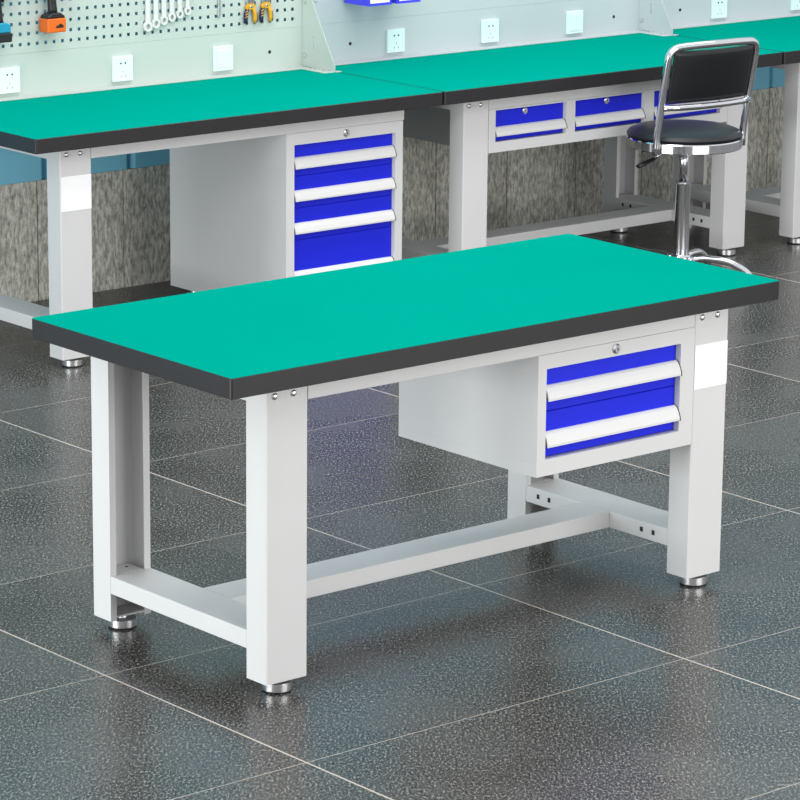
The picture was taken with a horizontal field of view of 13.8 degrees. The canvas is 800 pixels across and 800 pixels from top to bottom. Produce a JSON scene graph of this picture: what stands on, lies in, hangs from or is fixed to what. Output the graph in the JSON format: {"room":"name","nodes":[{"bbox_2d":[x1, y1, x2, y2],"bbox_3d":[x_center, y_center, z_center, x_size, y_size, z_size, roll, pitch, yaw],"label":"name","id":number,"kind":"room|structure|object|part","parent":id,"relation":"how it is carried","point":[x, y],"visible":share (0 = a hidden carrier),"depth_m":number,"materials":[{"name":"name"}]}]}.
{"room":"electronics workshop","nodes":[
{"label":"electronics workshop","id":0,"kind":"room"},
{"bbox_2d":[0,0,784,301],"bbox_3d":[-1.208,-1.959,11.836,22.361,3.200,0.180,-11,18,-39],"label":"wall","id":1,"kind":"structure","parent":0,"point":[130,210],"depth_m":13.06,"materials":[{"name":"concrete"}]},
{"bbox_2d":[0,202,799,799],"bbox_3d":[2.669,0.907,7.140,22.000,0.050,13.260,-11,18,-39],"label":"floor","id":2,"kind":"structure","parent":0,"point":[577,667],"depth_m":8.29,"materials":[{"name":"tile"}]},
{"bbox_2d":[0,66,442,367],"bbox_3d":[-0.770,-0.656,11.596,1.732,0.792,0.800,-11,18,-39],"label":"workbench","id":3,"kind":"object","parent":2,"relation":"on","point":[283,174],"visible":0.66,"depth_m":11.56,"materials":[{"name":"white metal"}]},
{"bbox_3d":[-1.312,-0.865,11.070,0.040,0.046,0.530,-11,18,-39],"label":"rail","id":4,"kind":"part","parent":3,"relation":"part of","materials":[{"name":"grey metal"}]},
{"bbox_3d":[-1.088,-0.491,10.950,0.124,0.710,0.076,-11,18,-39],"label":"leg","id":5,"kind":"part","parent":3,"relation":"part of","materials":[{"name":"grey metal"}]},
{"bbox_2d":[0,0,341,101],"bbox_3d":[-0.944,-1.520,11.625,1.737,0.867,0.217,-11,18,-39],"label":"pegboard","id":6,"kind":"object","parent":3,"relation":"on","point":[75,66],"visible":1,"depth_m":11.85,"materials":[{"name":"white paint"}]},
{"bbox_2d":[0,0,11,42],"bbox_3d":[-1.369,-1.343,11.385,0.148,0.226,0.062,-11,18,-39],"label":"cordless drill","id":7,"kind":"object","parent":6,"relation":"attached to","point":[5,28],"visible":1,"depth_m":11.38,"materials":[{"name":"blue plastic"}]},
{"bbox_2d":[0,66,19,93],"bbox_3d":[-1.355,-1.108,11.492,0.086,0.089,0.012,-11,18,-39],"label":"wall socket","id":8,"kind":"object","parent":6,"relation":"attached to","point":[9,75],"depth_m":11.49,"materials":[{"name":"white plastic"}]},
{"bbox_2d":[39,0,65,32],"bbox_3d":[-1.197,-1.393,11.521,0.148,0.226,0.063,-11,18,-39],"label":"cordless drill","id":9,"kind":"object","parent":6,"relation":"attached to","point":[51,21],"visible":1,"depth_m":11.50,"materials":[{"name":"orange plastic"}]},
{"bbox_2d":[111,55,132,81],"bbox_3d":[-0.988,-1.178,11.793,0.086,0.089,0.012,-11,18,-39],"label":"wall socket","id":10,"kind":"object","parent":6,"relation":"attached to","point":[121,65],"depth_m":11.79,"materials":[{"name":"white plastic"}]},
{"bbox_2d":[143,0,152,31],"bbox_3d":[-0.898,-1.458,11.799,0.042,0.296,0.009,-11,18,-39],"label":"wrench","id":11,"kind":"object","parent":6,"relation":"attached to","point":[147,2],"visible":1,"depth_m":11.82,"materials":[{"name":"white metal"}]},
{"bbox_3d":[-1.019,-1.609,11.674,1.710,0.718,0.014,-11,18,-39],"label":"perforated panel","id":12,"kind":"part","parent":6,"relation":"part of","materials":[{"name":"green paint"}]},
{"bbox_3d":[-1.003,-1.183,11.755,1.710,0.148,0.076,-11,18,-39],"label":"panel","id":13,"kind":"part","parent":6,"relation":"part of","materials":[{"name":"green paint"}]},
{"bbox_2d":[151,0,159,27],"bbox_3d":[-0.872,-1.466,11.821,0.041,0.283,0.009,-11,18,-39],"label":"wrench","id":14,"kind":"object","parent":6,"relation":"attached to","point":[155,2],"visible":1,"depth_m":11.84,"materials":[{"name":"white metal"}]},
{"bbox_2d":[159,0,167,24],"bbox_3d":[-0.845,-1.474,11.842,0.039,0.270,0.009,-11,18,-39],"label":"wrench","id":15,"kind":"object","parent":6,"relation":"attached to","point":[163,2],"visible":1,"depth_m":11.86,"materials":[{"name":"white metal"}]},
{"bbox_2d":[167,0,175,21],"bbox_3d":[-0.818,-1.482,11.864,0.037,0.257,0.009,-11,18,-39],"label":"wrench","id":16,"kind":"object","parent":6,"relation":"attached to","point":[171,2],"visible":1,"depth_m":11.88,"materials":[{"name":"white metal"}]},
{"bbox_2d":[175,0,183,17],"bbox_3d":[-0.791,-1.490,11.885,0.035,0.243,0.009,-11,18,-39],"label":"wrench","id":17,"kind":"object","parent":6,"relation":"attached to","point":[179,2],"visible":1,"depth_m":11.90,"materials":[{"name":"white metal"}]},
{"bbox_2d":[184,0,190,14],"bbox_3d":[-0.764,-1.497,11.906,0.033,0.230,0.009,-11,18,-39],"label":"wrench","id":18,"kind":"object","parent":6,"relation":"attached to","point":[187,6],"visible":1,"depth_m":11.92,"materials":[{"name":"white metal"}]},
{"bbox_2d":[218,0,220,16],"bbox_3d":[-0.651,-1.509,11.996,0.021,0.250,0.021,-11,18,-39],"label":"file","id":19,"kind":"object","parent":6,"relation":"attached to","point":[219,1],"visible":1,"depth_m":12.02,"materials":[{"name":"silver metal"}]},
{"bbox_2d":[213,45,232,70],"bbox_3d":[-0.644,-1.244,12.073,0.086,0.089,0.015,-11,18,-39],"label":"light switch","id":20,"kind":"object","parent":6,"relation":"attached to","point":[222,54],"depth_m":12.06,"materials":[{"name":"white plastic"}]},
{"bbox_2d":[244,0,257,23],"bbox_3d":[-0.545,-1.433,12.106,0.062,0.116,0.018,-11,18,-39],"label":"pliers","id":21,"kind":"object","parent":6,"relation":"attached to","point":[250,5],"visible":1,"depth_m":12.10,"materials":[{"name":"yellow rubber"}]},
{"bbox_2d":[259,0,272,21],"bbox_3d":[-0.489,-1.444,12.151,0.062,0.116,0.018,-11,18,-39],"label":"pliers","id":22,"kind":"object","parent":6,"relation":"attached to","point":[265,3],"visible":1,"depth_m":12.14,"materials":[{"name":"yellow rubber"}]},
{"bbox_3d":[-0.512,-0.918,11.318,1.344,0.046,0.040,-11,18,-39],"label":"rail","id":23,"kind":"part","parent":3,"relation":"part of","materials":[{"name":"grey metal"}]},
{"bbox_3d":[-0.301,-0.529,11.797,0.452,0.175,0.300,-11,18,-39],"label":"drawer","id":24,"kind":"part","parent":3,"relation":"part of","materials":[{"name":"blue metal"}]},
{"bbox_3d":[-0.300,-0.669,11.763,0.452,0.112,0.300,-11,18,-39],"label":"drawer","id":25,"kind":"part","parent":3,"relation":"part of","materials":[{"name":"blue metal"}]},
{"bbox_3d":[-0.299,-0.778,11.736,0.452,0.112,0.300,-11,18,-39],"label":"drawer","id":26,"kind":"part","parent":3,"relation":"part of","materials":[{"name":"blue metal"}]},
{"bbox_3d":[-0.298,-0.887,11.709,0.452,0.110,0.300,-11,18,-39],"label":"drawer","id":27,"kind":"part","parent":3,"relation":"part of","materials":[{"name":"blue metal"}]},
{"bbox_3d":[-0.196,-0.459,11.687,0.451,0.040,0.024,-11,18,-39],"label":"handle","id":28,"kind":"part","parent":3,"relation":"part of","materials":[{"name":"white metal"}]},
{"bbox_3d":[-0.194,-0.625,11.647,0.451,0.038,0.024,-11,18,-39],"label":"handle","id":29,"kind":"part","parent":3,"relation":"part of","materials":[{"name":"white metal"}]},
{"bbox_3d":[-0.193,-0.737,11.619,0.451,0.038,0.024,-11,18,-39],"label":"handle","id":30,"kind":"part","parent":3,"relation":"part of","materials":[{"name":"white metal"}]},
{"bbox_3d":[-0.192,-0.849,11.592,0.451,0.040,0.024,-11,18,-39],"label":"handle","id":31,"kind":"part","parent":3,"relation":"part of","materials":[{"name":"white metal"}]},
{"bbox_2d":[32,234,778,693],"bbox_3d":[0.040,0.134,8.398,1.778,0.800,0.803,-11,18,-39],"label":"workbench","id":32,"kind":"object","parent":2,"relation":"on","point":[537,360],"visible":1,"depth_m":8.24,"materials":[{"name":"green laminate"}]},
{"bbox_3d":[-0.690,0.186,8.198,0.122,0.717,0.076,-11,18,-39],"label":"leg","id":33,"kind":"part","parent":32,"relation":"part of","materials":[{"name":"grey metal"}]},
{"bbox_3d":[-0.287,0.304,7.733,0.122,0.717,0.076,-11,18,-39],"label":"leg","id":34,"kind":"part","parent":32,"relation":"part of","materials":[{"name":"grey metal"}]},
{"bbox_3d":[0.257,-0.120,8.072,1.260,0.046,0.040,-11,18,-39],"label":"rail","id":35,"kind":"part","parent":32,"relation":"part of","materials":[{"name":"grey metal"}]},
{"bbox_3d":[0.368,-0.017,9.065,0.122,0.717,0.076,-11,18,-39],"label":"leg","id":36,"kind":"part","parent":32,"relation":"part of","materials":[{"name":"grey metal"}]},
{"bbox_3d":[0.429,0.025,8.456,0.460,0.115,0.300,-11,18,-39],"label":"drawer","id":37,"kind":"part","parent":32,"relation":"part of","materials":[{"name":"blue metal"}]},
{"bbox_3d":[0.430,-0.086,8.429,0.460,0.110,0.300,-11,18,-39],"label":"drawer","id":38,"kind":"part","parent":32,"relation":"part of","materials":[{"name":"blue metal"}]},
{"bbox_3d":[0.535,0.066,8.339,0.459,0.039,0.024,-11,18,-39],"label":"handle","id":39,"kind":"part","parent":32,"relation":"part of","materials":[{"name":"white metal"}]},
{"bbox_3d":[0.536,-0.049,8.311,0.459,0.039,0.024,-11,18,-39],"label":"handle","id":40,"kind":"part","parent":32,"relation":"part of","materials":[{"name":"white metal"}]},
{"bbox_3d":[0.772,0.101,8.599,0.122,0.717,0.076,-11,18,-39],"label":"leg","id":41,"kind":"part","parent":32,"relation":"part of","materials":[{"name":"grey metal"}]},
{"bbox_2d":[335,33,781,259],"bbox_3d":[0.560,-0.911,12.685,1.730,0.792,0.800,-11,18,-39],"label":"workbench","id":42,"kind":"object","parent":2,"relation":"on","point":[495,100],"visible":0.63,"depth_m":12.37,"materials":[{"name":"green laminate"}]},
{"bbox_3d":[0.026,-1.121,12.165,0.040,0.046,0.530,-11,18,-39],"label":"rail","id":43,"kind":"part","parent":42,"relation":"part of","materials":[{"name":"grey metal"}]},
{"bbox_3d":[0.248,-0.747,12.045,0.120,0.710,0.076,-11,18,-39],"label":"leg","id":44,"kind":"part","parent":42,"relation":"part of","materials":[{"name":"grey metal"}]},
{"bbox_2d":[312,0,676,65],"bbox_3d":[0.378,-1.773,12.707,1.758,0.867,0.217,-11,18,-39],"label":"panel","id":45,"kind":"object","parent":42,"relation":"on","point":[353,33],"visible":1,"depth_m":12.82,"materials":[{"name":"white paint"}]},
{"bbox_2d":[344,0,391,6],"bbox_3d":[-0.121,-1.536,12.351,0.115,0.120,0.148,-11,18,-39],"label":"storage bin","id":46,"kind":"object","parent":45,"relation":"attached to","point":[368,3],"visible":1,"depth_m":12.31,"materials":[{"name":"blue plastic"}]},
{"bbox_2d":[386,28,404,52],"bbox_3d":[-0.017,-1.364,12.587,0.086,0.089,0.012,-11,18,-39],"label":"wall socket","id":47,"kind":"object","parent":45,"relation":"attached to","point":[395,37],"depth_m":12.58,"materials":[{"name":"white plastic"}]},
{"bbox_2d":[391,0,420,3],"bbox_3d":[-0.014,-1.557,12.438,0.115,0.120,0.148,-11,18,-39],"label":"storage bin","id":48,"kind":"object","parent":45,"relation":"attached to","point":[392,1],"visible":0.92,"depth_m":12.38,"materials":[{"name":"blue plastic"}]},
{"bbox_3d":[0.305,-1.862,12.753,1.731,0.718,0.022,-11,18,-39],"label":"panel","id":49,"kind":"part","parent":45,"relation":"part of","materials":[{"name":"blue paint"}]},
{"bbox_2d":[481,19,498,42],"bbox_3d":[0.349,-1.435,12.887,0.086,0.089,0.012,-11,18,-39],"label":"wall socket","id":50,"kind":"object","parent":45,"relation":"attached to","point":[489,27],"depth_m":12.88,"materials":[{"name":"white plastic"}]},
{"bbox_2d":[565,10,582,33],"bbox_3d":[0.693,-1.500,13.168,0.086,0.089,0.015,-11,18,-39],"label":"light switch","id":51,"kind":"object","parent":45,"relation":"attached to","point":[573,18],"depth_m":13.16,"materials":[{"name":"white plastic"}]},
{"bbox_3d":[0.372,-1.048,12.249,0.346,0.113,0.300,-11,18,-39],"label":"drawer","id":52,"kind":"part","parent":42,"relation":"part of","materials":[{"name":"blue metal"}]},
{"bbox_3d":[0.478,-0.997,12.135,0.345,0.035,0.024,-11,18,-39],"label":"handle","id":53,"kind":"part","parent":42,"relation":"part of","materials":[{"name":"white metal"}]},
{"bbox_3d":[0.598,-1.118,12.609,1.229,0.160,0.604,-11,18,-39],"label":"drawer","id":54,"kind":"part","parent":42,"relation":"part of","materials":[{"name":"grey metal"}]},
{"bbox_3d":[0.780,-1.165,12.375,1.229,0.046,0.040,-11,18,-39],"label":"rail","id":55,"kind":"part","parent":42,"relation":"part of","materials":[{"name":"grey metal"}]},
{"bbox_3d":[0.677,-1.107,12.499,0.354,0.113,0.300,-11,18,-39],"label":"drawer","id":56,"kind":"part","parent":42,"relation":"part of","materials":[{"name":"blue metal"}]},
{"bbox_3d":[0.783,-1.055,12.384,0.353,0.035,0.024,-11,18,-39],"label":"handle","id":57,"kind":"part","parent":42,"relation":"part of","materials":[{"name":"white metal"}]},
{"bbox_3d":[0.892,-1.060,13.341,0.120,0.710,0.076,-11,18,-39],"label":"leg","id":58,"kind":"part","parent":42,"relation":"part of","materials":[{"name":"grey metal"}]},
{"bbox_3d":[0.987,-1.166,12.753,0.353,0.113,0.300,-11,18,-39],"label":"drawer","id":59,"kind":"part","parent":42,"relation":"part of","materials":[{"name":"blue metal"}]},
{"bbox_3d":[1.093,-1.115,12.639,0.352,0.035,0.024,-11,18,-39],"label":"handle","id":60,"kind":"part","parent":42,"relation":"part of","materials":[{"name":"white metal"}]},
{"bbox_3d":[1.282,-0.945,12.891,0.120,0.710,0.076,-11,18,-39],"label":"leg","id":61,"kind":"part","parent":42,"relation":"part of","materials":[{"name":"grey metal"}]},
{"bbox_2d":[626,37,759,273],"bbox_3d":[1.037,-0.895,12.339,0.556,0.936,0.553,-9,17,-35],"label":"stool","id":62,"kind":"object","parent":2,"relation":"on","point":[721,73],"visible":0.77,"depth_m":12.15,"materials":[{"name":"silver metal"}]},
{"bbox_3d":[0.955,-0.895,12.251,0.200,0.058,0.030,-9,17,-35],"label":"height lever","id":63,"kind":"part","parent":62,"relation":"part of","materials":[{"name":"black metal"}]},
{"bbox_3d":[0.943,-0.527,12.540,0.027,0.097,0.252,-13,19,-43],"label":"leg","id":64,"kind":"part","parent":62,"relation":"part of","materials":[{"name":"silver metal"}]},
{"bbox_3d":[1.056,-1.002,12.308,0.430,0.044,0.430,-9,17,-35],"label":"seat","id":65,"kind":"part","parent":62,"relation":"part of","materials":[{"name":"black leather"}]},
{"bbox_3d":[1.125,-0.532,12.566,0.027,0.097,0.252,8,16,27],"label":"leg","id":66,"kind":"part","parent":62,"relation":"part of","materials":[{"name":"silver metal"}]},
{"bbox_3d":[1.134,-1.119,12.172,0.450,0.419,0.116,-9,17,-35],"label":"backrest frame","id":67,"kind":"part","parent":62,"relation":"part of","materials":[{"name":"silver metal"}]},
{"bbox_3d":[1.205,-0.492,12.405,0.252,0.097,0.027,3,14,10],"label":"leg","id":68,"kind":"part","parent":62,"relation":"part of","materials":[{"name":"silver metal"}]},
{"bbox_2d":[648,16,799,243],"bbox_3d":[1.890,-1.166,13.774,1.730,0.792,0.800,-11,18,-39],"label":"workbench","id":69,"kind":"object","parent":2,"relation":"on","point":[782,35],"visible":0.46,"depth_m":13.21,"materials":[{"name":"white metal"}]},
{"bbox_3d":[1.194,-1.117,13.588,0.120,0.710,0.076,-11,18,-39],"label":"leg","id":70,"kind":"part","parent":69,"relation":"part of","materials":[{"name":"grey metal"}]},
{"bbox_2d":[650,0,799,28],"bbox_3d":[1.645,-2.038,13.834,1.714,0.866,0.076,-11,18,-39],"label":"panel","id":71,"kind":"object","parent":69,"relation":"on","point":[681,13],"visible":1,"depth_m":13.69,"materials":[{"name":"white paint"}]},
{"bbox_2d":[711,0,726,18],"bbox_3d":[1.316,-1.620,13.679,0.086,0.089,0.012,-11,18,-39],"label":"wall socket","id":72,"kind":"object","parent":71,"relation":"attached to","point":[718,7],"depth_m":13.67,"materials":[{"name":"white plastic"}]},
{"bbox_2d":[790,0,799,9],"bbox_3d":[1.680,-1.690,13.977,0.086,0.089,0.012,-11,18,-39],"label":"wall socket","id":73,"kind":"object","parent":71,"relation":"attached to","point":[794,4],"depth_m":13.96,"materials":[{"name":"white plastic"}]},
{"bbox_3d":[1.361,-1.377,13.259,0.040,0.046,0.530,-11,18,-39],"label":"rail","id":74,"kind":"part","parent":69,"relation":"part of","materials":[{"name":"grey metal"}]},
{"bbox_3d":[1.584,-1.003,13.138,0.120,0.710,0.076,-11,18,-39],"label":"leg","id":75,"kind":"part","parent":69,"relation":"part of","materials":[{"name":"grey metal"}]}
]}

